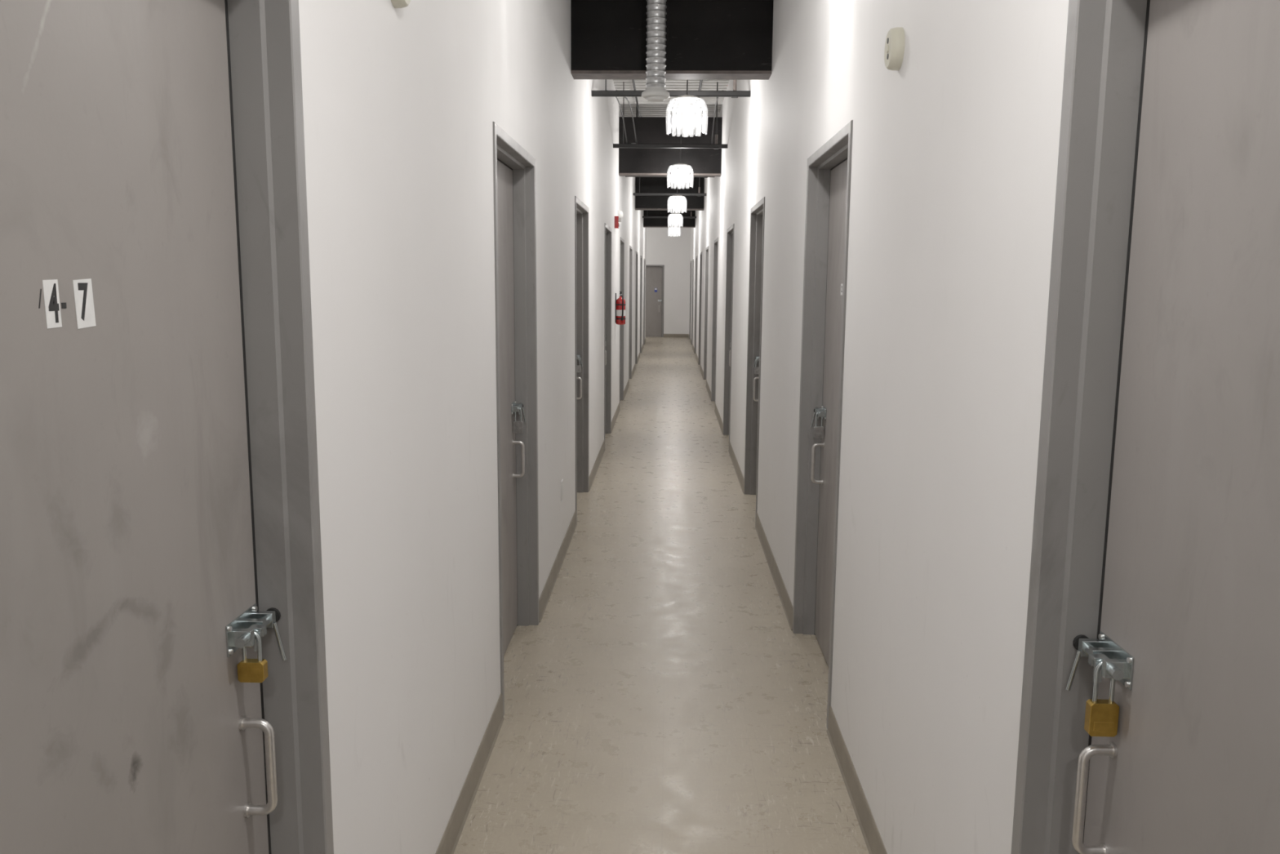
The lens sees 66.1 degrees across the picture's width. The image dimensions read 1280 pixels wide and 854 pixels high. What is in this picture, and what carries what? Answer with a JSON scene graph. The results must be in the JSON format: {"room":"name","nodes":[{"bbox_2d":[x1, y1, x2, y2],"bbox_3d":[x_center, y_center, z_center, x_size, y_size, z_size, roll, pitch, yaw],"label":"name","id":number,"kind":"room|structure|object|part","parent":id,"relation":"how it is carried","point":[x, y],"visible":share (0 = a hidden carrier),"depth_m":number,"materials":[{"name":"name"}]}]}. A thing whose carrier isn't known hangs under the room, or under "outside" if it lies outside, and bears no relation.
{"room":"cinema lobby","nodes":[
{"label":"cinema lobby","id":0,"kind":"room"},
{"bbox_2d":[298,0,646,853],"bbox_3d":[-0.352,-1.910,11.155,0.140,3.750,30.600,1,8,2],"label":"wall","id":1,"kind":"structure","parent":0,"point":[401,106],"depth_m":2.50,"materials":[{"name":"paint"}]},
{"bbox_2d":[0,0,277,853],"bbox_3d":[-0.662,0.390,1.222,0.090,2.098,0.936,1,8,2],"label":"leaf","id":2,"kind":"object","parent":1,"relation":"attached to","point":[126,558],"depth_m":1.27,"materials":[{"name":"paint"}]},
{"bbox_2d":[38,288,41,308],"bbox_3d":[-0.666,-0.143,1.094,0.001,0.022,0.008,1,8,2],"label":"fragment","id":3,"kind":"object","parent":2,"relation":"attached to","point":[40,289],"visible":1,"depth_m":1.09,"materials":[{"name":"black"}]},
{"bbox_2d":[42,279,62,328],"bbox_3d":[-0.666,-0.140,1.115,0.001,0.054,0.027,1,10,2],"label":"number sticker","id":4,"kind":"object","parent":2,"relation":"attached to","point":[47,285],"visible":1,"depth_m":1.11,"materials":[{"name":"white paper"}]},
{"bbox_2d":[48,283,59,322],"bbox_3d":[-0.665,-0.140,1.117,0.001,0.044,0.019,1,8,2],"label":"digit four","id":5,"kind":"object","parent":4,"relation":"attached to","point":[53,305],"visible":1,"depth_m":1.12,"materials":[{"name":"black"}]},
{"bbox_2d":[61,302,66,308],"bbox_3d":[-0.665,-0.140,1.137,0.001,0.007,0.009,1,8,2],"label":"dash","id":6,"kind":"object","parent":2,"relation":"attached to","point":[63,304],"visible":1,"depth_m":1.14,"materials":[{"name":"black"}]},
{"bbox_2d":[72,278,96,328],"bbox_3d":[-0.664,-0.148,1.177,0.001,0.059,0.040,1,8,2],"label":"number sticker","id":7,"kind":"object","parent":2,"relation":"attached to","point":[89,321],"visible":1,"depth_m":1.18,"materials":[{"name":"white paper"}]},
{"bbox_2d":[77,282,88,320],"bbox_3d":[-0.664,-0.149,1.175,0.001,0.045,0.020,1,8,2],"label":"digit seven","id":8,"kind":"object","parent":7,"relation":"attached to","point":[82,286],"visible":1,"depth_m":1.17,"materials":[{"name":"black"}]},
{"bbox_2d":[225,603,286,660],"bbox_3d":[-0.632,0.355,1.639,0.052,0.099,0.148,1,8,2],"label":"bolt","id":9,"kind":"object","parent":2,"relation":"attached to","point":[240,633],"visible":0.98,"depth_m":1.61,"materials":[{"name":"metal"}]},
{"bbox_2d":[237,631,267,682],"bbox_3d":[-0.633,0.373,1.605,0.043,0.087,0.019,1,8,2],"label":"padlock","id":10,"kind":"object","parent":9,"relation":"hanging from","point":[249,670],"visible":0.93,"depth_m":1.60,"materials":[{"name":"metal"}]},
{"bbox_3d":[-0.634,0.567,1.641,0.054,0.179,0.024,1,8,2],"label":"handle","id":11,"kind":"part","parent":2,"relation":"part of","materials":[{"name":"silver metal"}]},
{"bbox_2d":[224,0,271,853],"bbox_3d":[-0.689,0.389,1.226,0.038,2.114,0.950,1,8,2],"label":"seal","id":12,"kind":"object","parent":1,"relation":"attached to","point":[225,1],"visible":0.02,"depth_m":1.62,"materials":[{"name":"black rubber"}]},
{"bbox_2d":[266,607,280,622],"bbox_3d":[-0.632,0.324,1.692,0.027,0.027,0.008,1,8,2],"label":"grommet","id":13,"kind":"object","parent":1,"relation":"attached to","point":[277,613],"visible":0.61,"depth_m":1.69,"materials":[{"name":"black rubber"}]},
{"bbox_2d":[227,0,333,853],"bbox_3d":[-0.647,0.366,1.221,0.146,2.165,1.050,1,8,2],"label":"frame","id":14,"kind":"object","parent":1,"relation":"attached to","point":[264,37],"visible":0.67,"depth_m":1.65,"materials":[{"name":"paint"}]},
{"bbox_2d":[391,0,410,8],"bbox_3d":[-0.525,-0.975,2.156,0.030,0.106,0.106,1,8,2],"label":"smoke detector","id":15,"kind":"object","parent":1,"relation":"attached to","point":[396,3],"visible":1,"depth_m":2.15,"materials":[{"name":"beige plastic"}]},
{"bbox_2d":[497,158,517,626],"bbox_3d":[-0.606,-0.032,4.062,0.038,2.114,0.950,1,8,2],"label":"seal","id":16,"kind":"object","parent":1,"relation":"attached to","point":[498,159],"visible":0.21,"depth_m":4.45,"materials":[{"name":"black rubber"}]},
{"bbox_2d":[497,160,524,654],"bbox_3d":[-0.579,-0.031,4.058,0.090,2.098,0.936,1,8,2],"label":"leaf","id":17,"kind":"object","parent":1,"relation":"attached to","point":[504,175],"depth_m":4.31,"materials":[{"name":"paint"}]},
{"bbox_3d":[-0.551,0.146,4.477,0.054,0.179,0.024,1,8,2],"label":"handle","id":18,"kind":"part","parent":17,"relation":"part of","materials":[{"name":"silver metal"}]},
{"bbox_2d":[511,400,526,422],"bbox_3d":[-0.549,-0.066,4.474,0.052,0.099,0.148,1,8,2],"label":"bolt","id":19,"kind":"object","parent":17,"relation":"attached to","point":[515,407],"visible":1,"depth_m":4.44,"materials":[{"name":"metal"}]},
{"bbox_2d":[513,408,523,433],"bbox_3d":[-0.550,-0.032,4.443,0.043,0.120,0.019,1,8,2],"label":"padlock","id":20,"kind":"object","parent":19,"relation":"hanging from","point":[517,425],"visible":1,"depth_m":4.44,"materials":[{"name":"metal"}]},
{"bbox_2d":[492,121,539,715],"bbox_3d":[-0.565,-0.055,4.057,0.146,2.165,1.050,1,8,2],"label":"frame","id":21,"kind":"object","parent":1,"relation":"attached to","point":[505,148],"visible":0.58,"depth_m":4.48,"materials":[{"name":"paint"}]},
{"bbox_2d":[435,337,645,853],"bbox_3d":[-0.289,-0.104,11.422,0.013,0.100,30.600,1,8,2],"label":"baseboard","id":22,"kind":"structure","parent":1,"relation":"attached to","point":[449,841],"depth_m":3.38,"materials":[{"name":"plastic"}]},
{"bbox_2d":[574,195,588,523],"bbox_3d":[-0.479,-0.493,7.005,0.146,2.165,1.050,1,8,2],"label":"frame","id":23,"kind":"object","parent":1,"relation":"attached to","point":[581,210],"visible":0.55,"depth_m":7.44,"materials":[{"name":"paint"}]},
{"bbox_2d":[604,222,611,439],"bbox_3d":[-0.393,-0.930,9.952,0.146,2.165,1.050,1,8,2],"label":"frame","id":24,"kind":"object","parent":1,"relation":"attached to","point":[607,252],"visible":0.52,"depth_m":10.40,"materials":[{"name":"paint"}]},
{"bbox_2d":[614,216,621,228],"bbox_3d":[-0.245,-2.285,10.995,0.075,0.130,0.120,1,8,2],"label":"fire alarm strobe","id":25,"kind":"object","parent":1,"relation":"attached to","point":[617,220],"visible":1,"depth_m":10.94,"materials":[{"name":"red plastic"}]},
{"bbox_2d":[617,209,622,218],"bbox_3d":[-0.231,-2.516,11.669,0.064,0.110,0.110,1,8,2],"label":"sensor","id":26,"kind":"object","parent":1,"relation":"attached to","point":[620,212],"visible":0.79,"depth_m":11.63,"materials":[{"name":"white plastic"}]},
{"bbox_2d":[615,291,626,324],"bbox_3d":[-0.224,-1.368,11.322,0.120,0.380,0.138,1,8,2],"label":"fire extinguisher","id":27,"kind":"object","parent":1,"relation":"attached to","point":[620,304],"visible":1,"depth_m":11.29,"materials":[{"name":"red metal"}]},
{"bbox_2d":[619,236,624,399],"bbox_3d":[-0.307,-1.368,12.898,0.146,2.165,1.050,1,8,2],"label":"frame","id":28,"kind":"object","parent":1,"relation":"attached to","point":[621,240],"visible":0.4,"depth_m":13.30,"materials":[{"name":"paint"}]},
{"bbox_2d":[628,245,632,378],"bbox_3d":[-0.221,-1.805,15.845,0.146,2.165,1.050,1,8,2],"label":"frame","id":29,"kind":"object","parent":1,"relation":"attached to","point":[630,246],"visible":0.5,"depth_m":16.29,"materials":[{"name":"paint"}]},
{"bbox_2d":[635,251,638,366],"bbox_3d":[-0.135,-2.243,18.791,0.146,2.165,1.050,1,8,2],"label":"frame","id":30,"kind":"object","parent":1,"relation":"attached to","point":[637,253],"visible":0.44,"depth_m":19.22,"materials":[{"name":"paint"}]},
{"bbox_2d":[640,255,642,352],"bbox_3d":[-0.050,-2.680,21.738,0.146,2.165,1.050,1,8,2],"label":"frame","id":31,"kind":"object","parent":1,"relation":"attached to","point":[641,260],"visible":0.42,"depth_m":22.20,"materials":[{"name":"paint"}]},
{"bbox_2d":[643,258,644,344],"bbox_3d":[0.036,-3.117,24.684,0.146,2.165,1.050,1,8,2],"label":"frame","id":32,"kind":"object","parent":1,"relation":"attached to","point":[644,259],"visible":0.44,"depth_m":25.12,"materials":[{"name":"paint"}]},
{"bbox_3d":[-0.520,-0.469,7.007,0.038,2.098,0.936,1,8,2],"label":"leaf","id":33,"kind":"object","parent":1,"relation":"attached to","visible":0},
{"bbox_2d":[576,377,582,399],"bbox_3d":[-0.466,-0.292,7.425,0.054,0.179,0.024,1,8,2],"label":"handle","id":34,"kind":"object","parent":33,"relation":"attached to","point":[579,378],"visible":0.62,"depth_m":7.42,"materials":[{"name":"metal"}]},
{"bbox_2d":[576,355,582,366],"bbox_3d":[-0.463,-0.503,7.423,0.052,0.099,0.148,1,8,2],"label":"bolt","id":35,"kind":"object","parent":33,"relation":"attached to","point":[578,357],"visible":0.49,"depth_m":7.39,"materials":[{"name":"metal"}]},
{"bbox_2d":[576,357,581,372],"bbox_3d":[-0.464,-0.469,7.391,0.043,0.120,0.019,1,8,2],"label":"padlock","id":36,"kind":"object","parent":35,"relation":"hanging from","point":[578,366],"visible":0.77,"depth_m":7.39,"materials":[{"name":"metal"}]},
{"bbox_2d":[453,336,869,853],"bbox_3d":[-0.828,-0.185,12.619,4.050,0.100,33.240,1,8,2],"label":"floor","id":37,"kind":"structure","parent":0,"point":[664,697],"depth_m":4.01,"materials":[{"name":"concrete"}]},
{"bbox_2d":[606,89,718,143],"bbox_3d":[0.294,-3.115,10.493,0.952,0.200,5.922,1,8,2],"label":"cables","id":38,"kind":"object","parent":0,"point":[606,90],"depth_m":9.77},
{"bbox_2d":[631,79,702,116],"bbox_3d":[0.332,-3.832,11.963,0.720,0.156,32.800,1,8,2],"label":"conduit","id":39,"kind":"object","parent":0,"point":[633,80],"depth_m":10.27,"materials":[{"name":"grey metal"}]},
{"bbox_2d":[645,227,690,337],"bbox_3d":[-0.361,-4.495,28.542,3.610,3.750,0.140,1,8,2],"label":"wall","id":40,"kind":"structure","parent":0,"point":[672,252],"depth_m":28.42,"materials":[{"name":"paint"}]},
{"bbox_2d":[645,266,662,336],"bbox_3d":[0.225,-3.644,28.688,0.826,2.013,0.038,1,8,2],"label":"leaf","id":41,"kind":"object","parent":40,"relation":"attached to","point":[653,274],"visible":0.56,"depth_m":28.66,"materials":[{"name":"paint"}]},
{"bbox_2d":[645,264,664,337],"bbox_3d":[0.227,-3.662,28.644,0.940,2.080,0.146,1,8,2],"label":"frame","id":42,"kind":"object","parent":40,"relation":"attached to","point":[646,265],"visible":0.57,"depth_m":28.52,"materials":[{"name":"paint"}]},
{"bbox_2d":[661,266,662,337],"bbox_3d":[0.228,-3.644,28.689,0.840,2.029,0.038,1,8,2],"label":"seal","id":43,"kind":"object","parent":40,"relation":"attached to","point":[662,267],"visible":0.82,"depth_m":28.56,"materials":[{"name":"black rubber"}]},
{"bbox_2d":[663,333,688,337],"bbox_3d":[-0.383,-2.679,28.737,3.597,0.100,0.008,1,8,2],"label":"baseboard","id":44,"kind":"structure","parent":40,"relation":"attached to","point":[664,335],"depth_m":28.69,"materials":[{"name":"plastic"}]},
{"bbox_2d":[613,79,729,117],"bbox_3d":[-0.769,-3.943,12.062,4.110,0.100,33.245,1,8,2],"label":"ceiling","id":45,"kind":"structure","parent":0,"point":[646,108],"depth_m":11.32,"materials":[{"name":"paint"}]},
{"bbox_2d":[641,0,670,102],"bbox_3d":[0.094,-2.420,5.635,0.165,1.065,0.165,1,8,2],"label":"spiral duct","id":46,"kind":"object","parent":45,"relation":"hanging from","point":[655,91],"visible":1,"depth_m":5.63,"materials":[{"name":"metal"}]},
{"bbox_2d":[641,86,670,102],"bbox_3d":[0.091,-1.927,5.709,0.165,0.068,0.165,1,8,2],"label":"diffuser","id":47,"kind":"object","parent":46,"relation":"attached to","point":[652,94],"depth_m":5.66,"materials":[{"name":"white metal"}]},
{"bbox_2d":[643,210,695,227],"bbox_3d":[0.695,-5.124,23.189,1.224,0.835,0.180,1,8,2],"label":"ceiling beam","id":48,"kind":"structure","parent":45,"relation":"attached to","point":[647,222],"depth_m":23.14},
{"bbox_2d":[632,177,706,195],"bbox_3d":[0.496,-4.181,16.326,1.240,0.686,0.050,1,8,2],"label":"channel","id":49,"kind":"object","parent":45,"relation":"attached to","point":[639,193],"visible":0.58,"depth_m":16.35,"materials":[{"name":"black paint"}]},
{"bbox_2d":[642,210,696,218],"bbox_3d":[0.667,-5.053,22.199,1.240,0.686,0.050,1,8,2],"label":"channel","id":50,"kind":"object","parent":45,"relation":"attached to","point":[691,216],"visible":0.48,"depth_m":22.23,"materials":[{"name":"black paint"}]},
{"bbox_2d":[635,177,704,210],"bbox_3d":[0.528,-4.273,17.454,1.224,0.835,0.180,1,8,2],"label":"ceiling beam","id":51,"kind":"structure","parent":45,"relation":"attached to","point":[647,184],"depth_m":17.39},
{"bbox_2d":[613,81,727,149],"bbox_3d":[0.325,-3.309,10.453,1.240,0.686,0.050,1,8,2],"label":"channel","id":52,"kind":"object","parent":45,"relation":"attached to","point":[715,146],"visible":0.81,"depth_m":10.48,"materials":[{"name":"black paint"}]},
{"bbox_2d":[625,176,715,177],"bbox_3d":[0.410,-3.745,13.389,1.240,0.686,0.050,1,8,2],"label":"channel","id":53,"kind":"object","parent":45,"relation":"attached to","point":[625,176],"visible":0.24,"depth_m":13.42,"materials":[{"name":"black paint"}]},
{"bbox_2d":[618,104,722,176],"bbox_3d":[0.361,-3.425,11.739,1.224,0.835,0.180,1,8,2],"label":"ceiling beam","id":54,"kind":"structure","parent":45,"relation":"attached to","point":[633,162],"depth_m":11.67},
{"bbox_2d":[591,79,751,97],"bbox_3d":[0.239,-2.873,7.516,1.240,0.686,0.050,1,8,2],"label":"channel","id":55,"kind":"object","parent":45,"relation":"attached to","point":[733,94],"visible":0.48,"depth_m":7.54,"materials":[{"name":"black paint"}]},
{"bbox_2d":[570,0,773,79],"bbox_3d":[0.195,-2.575,6.014,1.224,0.835,0.180,1,8,2],"label":"ceiling beam","id":56,"kind":"structure","parent":45,"relation":"attached to","point":[706,39],"depth_m":5.96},
{"bbox_2d":[667,227,680,236],"bbox_3d":[0.831,-5.120,23.792,0.309,1.020,0.309,1,8,2],"label":"crystal ceiling light","id":57,"kind":"object","parent":45,"relation":"hanging from","point":[674,232],"visible":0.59,"depth_m":23.75,"materials":[{"name":"white glass"}]},
{"bbox_2d":[667,213,683,227],"bbox_3d":[0.710,-4.503,19.640,0.309,1.020,0.309,1,8,2],"label":"crystal ceiling light","id":58,"kind":"object","parent":45,"relation":"hanging from","point":[676,217],"visible":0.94,"depth_m":19.59,"materials":[{"name":"white glass"}]},
{"bbox_2d":[667,187,686,213],"bbox_3d":[0.590,-3.886,15.487,0.309,1.020,0.309,1,8,2],"label":"crystal ceiling light","id":59,"kind":"object","parent":45,"relation":"hanging from","point":[677,205],"visible":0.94,"depth_m":15.44,"materials":[{"name":"white glass"}]},
{"bbox_3d":[0.590,-3.981,15.473,0.285,0.828,0.285,1,8,2],"label":"stem","id":60,"kind":"part","parent":59,"relation":"part of","materials":[{"name":"black paint"}]},
{"bbox_2d":[666,134,693,189],"bbox_3d":[0.469,-3.270,11.334,0.309,1.020,0.309,1,8,2],"label":"crystal ceiling light","id":61,"kind":"object","parent":45,"relation":"hanging from","point":[680,177],"visible":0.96,"depth_m":11.29,"materials":[{"name":"white glass"}]},
{"bbox_3d":[0.469,-3.365,11.320,0.285,0.828,0.285,1,8,2],"label":"stem","id":62,"kind":"part","parent":61,"relation":"part of","materials":[{"name":"black paint"}]},
{"bbox_2d":[666,80,707,137],"bbox_3d":[0.348,-2.654,7.181,0.309,1.020,0.309,1,8,2],"label":"crystal ceiling light","id":63,"kind":"object","parent":45,"relation":"hanging from","point":[689,119],"visible":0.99,"depth_m":7.14,"materials":[{"name":"white glass"}]},
{"bbox_3d":[0.348,-2.748,7.167,0.285,0.828,0.285,1,8,2],"label":"stem","id":64,"kind":"part","parent":63,"relation":"part of","materials":[{"name":"black paint"}]},
{"bbox_2d":[688,0,1068,853],"bbox_3d":[1.041,-2.066,12.275,0.140,3.750,32.940,1,8,2],"label":"wall","id":65,"kind":"structure","parent":0,"point":[955,153],"depth_m":2.38,"materials":[{"name":"paint"}]},
{"bbox_2d":[688,261,691,339],"bbox_3d":[1.461,-3.478,27.178,0.146,2.165,1.050,1,8,2],"label":"frame","id":66,"kind":"object","parent":65,"relation":"attached to","point":[691,261],"visible":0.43,"depth_m":27.61,"materials":[{"name":"paint"}]},
{"bbox_2d":[691,258,693,345],"bbox_3d":[1.388,-3.102,24.647,0.146,2.165,1.050,1,8,2],"label":"frame","id":67,"kind":"object","parent":65,"relation":"attached to","point":[693,259],"visible":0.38,"depth_m":25.05,"materials":[{"name":"paint"}]},
{"bbox_2d":[694,256,697,353],"bbox_3d":[1.302,-2.664,21.701,0.146,2.165,1.050,1,8,2],"label":"frame","id":68,"kind":"object","parent":65,"relation":"attached to","point":[696,256],"visible":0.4,"depth_m":22.12,"materials":[{"name":"paint"}]},
{"bbox_2d":[697,251,702,365],"bbox_3d":[1.216,-2.227,18.754,0.146,2.165,1.050,1,8,2],"label":"frame","id":69,"kind":"object","parent":65,"relation":"attached to","point":[700,257],"visible":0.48,"depth_m":19.19,"materials":[{"name":"paint"}]},
{"bbox_2d":[703,245,708,379],"bbox_3d":[1.130,-1.789,15.808,0.146,2.165,1.050,1,8,2],"label":"frame","id":70,"kind":"object","parent":65,"relation":"attached to","point":[707,247],"visible":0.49,"depth_m":16.25,"materials":[{"name":"paint"}]},
{"bbox_2d":[711,237,718,408],"bbox_3d":[1.044,-1.352,12.861,0.146,2.165,1.050,1,8,2],"label":"frame","id":71,"kind":"object","parent":65,"relation":"attached to","point":[716,242],"visible":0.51,"depth_m":13.31,"materials":[{"name":"paint"}]},
{"bbox_2d":[723,223,734,440],"bbox_3d":[0.959,-0.914,9.915,0.146,2.165,1.050,1,8,2],"label":"frame","id":72,"kind":"object","parent":65,"relation":"attached to","point":[730,237],"visible":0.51,"depth_m":10.36,"materials":[{"name":"paint"}]},
{"bbox_2d":[743,196,764,525],"bbox_3d":[0.873,-0.477,6.968,0.146,2.165,1.050,1,8,2],"label":"frame","id":73,"kind":"object","parent":65,"relation":"attached to","point":[756,242],"visible":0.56,"depth_m":7.41,"materials":[{"name":"paint"}]},
{"bbox_2d":[688,337,887,853],"bbox_3d":[0.949,-0.252,12.476,0.013,0.100,32.800,1,8,2],"label":"baseboard","id":74,"kind":"structure","parent":65,"relation":"attached to","point":[871,834],"depth_m":3.38,"materials":[{"name":"plastic"}]},
{"bbox_2d":[792,120,853,728],"bbox_3d":[0.785,-0.032,3.967,0.146,2.165,1.050,1,8,2],"label":"frame","id":75,"kind":"object","parent":65,"relation":"attached to","point":[838,148],"visible":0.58,"depth_m":4.39,"materials":[{"name":"paint"}]},
{"bbox_2d":[810,160,847,666],"bbox_3d":[0.799,-0.008,3.967,0.090,2.098,0.936,1,8,2],"label":"leaf","id":76,"kind":"object","parent":65,"relation":"attached to","point":[838,176],"depth_m":4.21,"materials":[{"name":"paint"}]},
{"bbox_3d":[0.791,0.162,4.386,0.054,0.194,0.024,1,8,2],"label":"handle","id":77,"kind":"part","parent":76,"relation":"part of","materials":[{"name":"silver metal"}]},
{"bbox_2d":[810,405,826,426],"bbox_3d":[0.793,-0.042,4.385,0.052,0.099,0.148,1,8,2],"label":"bolt","id":78,"kind":"object","parent":76,"relation":"attached to","point":[822,411],"visible":1,"depth_m":4.35,"materials":[{"name":"metal"}]},
{"bbox_2d":[813,412,823,438],"bbox_3d":[0.792,-0.008,4.354,0.043,0.120,0.019,1,8,2],"label":"padlock","id":79,"kind":"object","parent":78,"relation":"hanging from","point":[818,430],"visible":1,"depth_m":4.35,"materials":[{"name":"metal"}]},
{"bbox_2d":[814,157,847,635],"bbox_3d":[0.827,-0.007,3.970,0.038,2.114,0.950,1,8,2],"label":"seal","id":80,"kind":"object","parent":65,"relation":"attached to","point":[844,160],"visible":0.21,"depth_m":4.38,"materials":[{"name":"black rubber"}]},
{"bbox_2d":[884,26,905,70],"bbox_3d":[0.676,-1.008,2.627,0.035,0.108,0.108,1,8,2],"label":"smoke detector","id":81,"kind":"object","parent":65,"relation":"attached to","point":[894,51],"visible":1,"depth_m":2.59,"materials":[{"name":"beige plastic"}]},
{"bbox_2d":[1010,0,1146,853],"bbox_3d":[0.703,0.391,1.120,0.146,2.165,1.050,1,8,2],"label":"frame","id":82,"kind":"object","parent":65,"relation":"attached to","point":[1104,49],"visible":0.67,"depth_m":1.54,"materials":[{"name":"paint"}]},
{"bbox_2d":[1072,634,1088,649],"bbox_3d":[0.714,0.349,1.590,0.027,0.027,0.008,1,8,2],"label":"grommet","id":83,"kind":"object","parent":65,"relation":"attached to","point":[1076,639],"visible":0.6,"depth_m":1.59,"materials":[{"name":"black rubber"}]},
{"bbox_2d":[1082,0,1150,842],"bbox_3d":[0.744,0.415,1.122,0.038,2.114,0.950,1,8,2],"label":"seal","id":84,"kind":"object","parent":65,"relation":"attached to","point":[1148,1],"visible":0.02,"depth_m":1.51,"materials":[{"name":"black rubber"}]},
{"bbox_2d":[1071,0,1279,853],"bbox_3d":[0.717,0.415,1.120,0.090,2.098,0.936,1,8,2],"label":"leaf","id":85,"kind":"object","parent":65,"relation":"attached to","point":[1191,593],"depth_m":1.29,"materials":[{"name":"paint"}]},
{"bbox_3d":[0.708,0.584,1.539,0.054,0.194,0.024,1,8,2],"label":"handle","id":86,"kind":"part","parent":85,"relation":"part of","materials":[{"name":"silver metal"}]},
{"bbox_2d":[1065,631,1134,690],"bbox_3d":[0.710,0.381,1.538,0.052,0.099,0.148,1,8,2],"label":"bolt","id":87,"kind":"object","parent":85,"relation":"attached to","point":[1117,664],"visible":0.99,"depth_m":1.51,"materials":[{"name":"metal"}]},
{"bbox_2d":[1084,661,1119,736],"bbox_3d":[0.709,0.414,1.506,0.043,0.120,0.019,1,8,2],"label":"padlock","id":88,"kind":"object","parent":87,"relation":"hanging from","point":[1101,715],"visible":0.91,"depth_m":1.50,"materials":[{"name":"metal"}]},
{"bbox_3d":[0.913,-0.453,6.968,0.038,2.098,0.936,1,8,2],"label":"leaf","id":89,"kind":"object","parent":65,"relation":"attached to","visible":0},
{"bbox_2d":[753,377,759,401],"bbox_3d":[0.878,-0.284,7.387,0.054,0.194,0.024,1,8,2],"label":"handle","id":90,"kind":"object","parent":89,"relation":"attached to","point":[755,378],"visible":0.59,"depth_m":7.38,"materials":[{"name":"metal"}]},
{"bbox_2d":[753,356,759,368],"bbox_3d":[0.880,-0.488,7.386,0.052,0.099,0.148,1,8,2],"label":"bolt","id":91,"kind":"object","parent":89,"relation":"attached to","point":[756,357],"visible":0.47,"depth_m":7.36,"materials":[{"name":"metal"}]},
{"bbox_2d":[754,359,759,373],"bbox_3d":[0.879,-0.454,7.354,0.043,0.120,0.019,1,8,2],"label":"padlock","id":92,"kind":"object","parent":91,"relation":"hanging from","point":[756,368],"visible":0.66,"depth_m":7.35,"materials":[{"name":"metal"}]},
{"bbox_3d":[0.999,-0.890,9.914,0.038,2.098,0.936,1,8,2],"label":"leaf","id":93,"kind":"object","parent":65,"relation":"attached to","visible":0},
{"bbox_2d":[728,350,730,366],"bbox_3d":[0.964,-0.721,10.334,0.054,0.194,0.024,1,8,2],"label":"handle","id":94,"kind":"object","parent":93,"relation":"attached to","point":[730,350],"visible":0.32,"depth_m":10.33,"materials":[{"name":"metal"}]},
{"bbox_3d":[-0.434,-0.907,9.953,0.038,2.098,0.936,1,8,2],"label":"leaf","id":95,"kind":"object","parent":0,"visible":0},
{"bbox_2d":[604,350,606,365],"bbox_3d":[-0.380,-0.730,10.371,0.054,0.179,0.024,1,8,2],"label":"handle","id":96,"kind":"object","parent":95,"relation":"attached to","point":[605,350],"visible":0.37,"depth_m":10.36,"materials":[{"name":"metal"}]}
]}

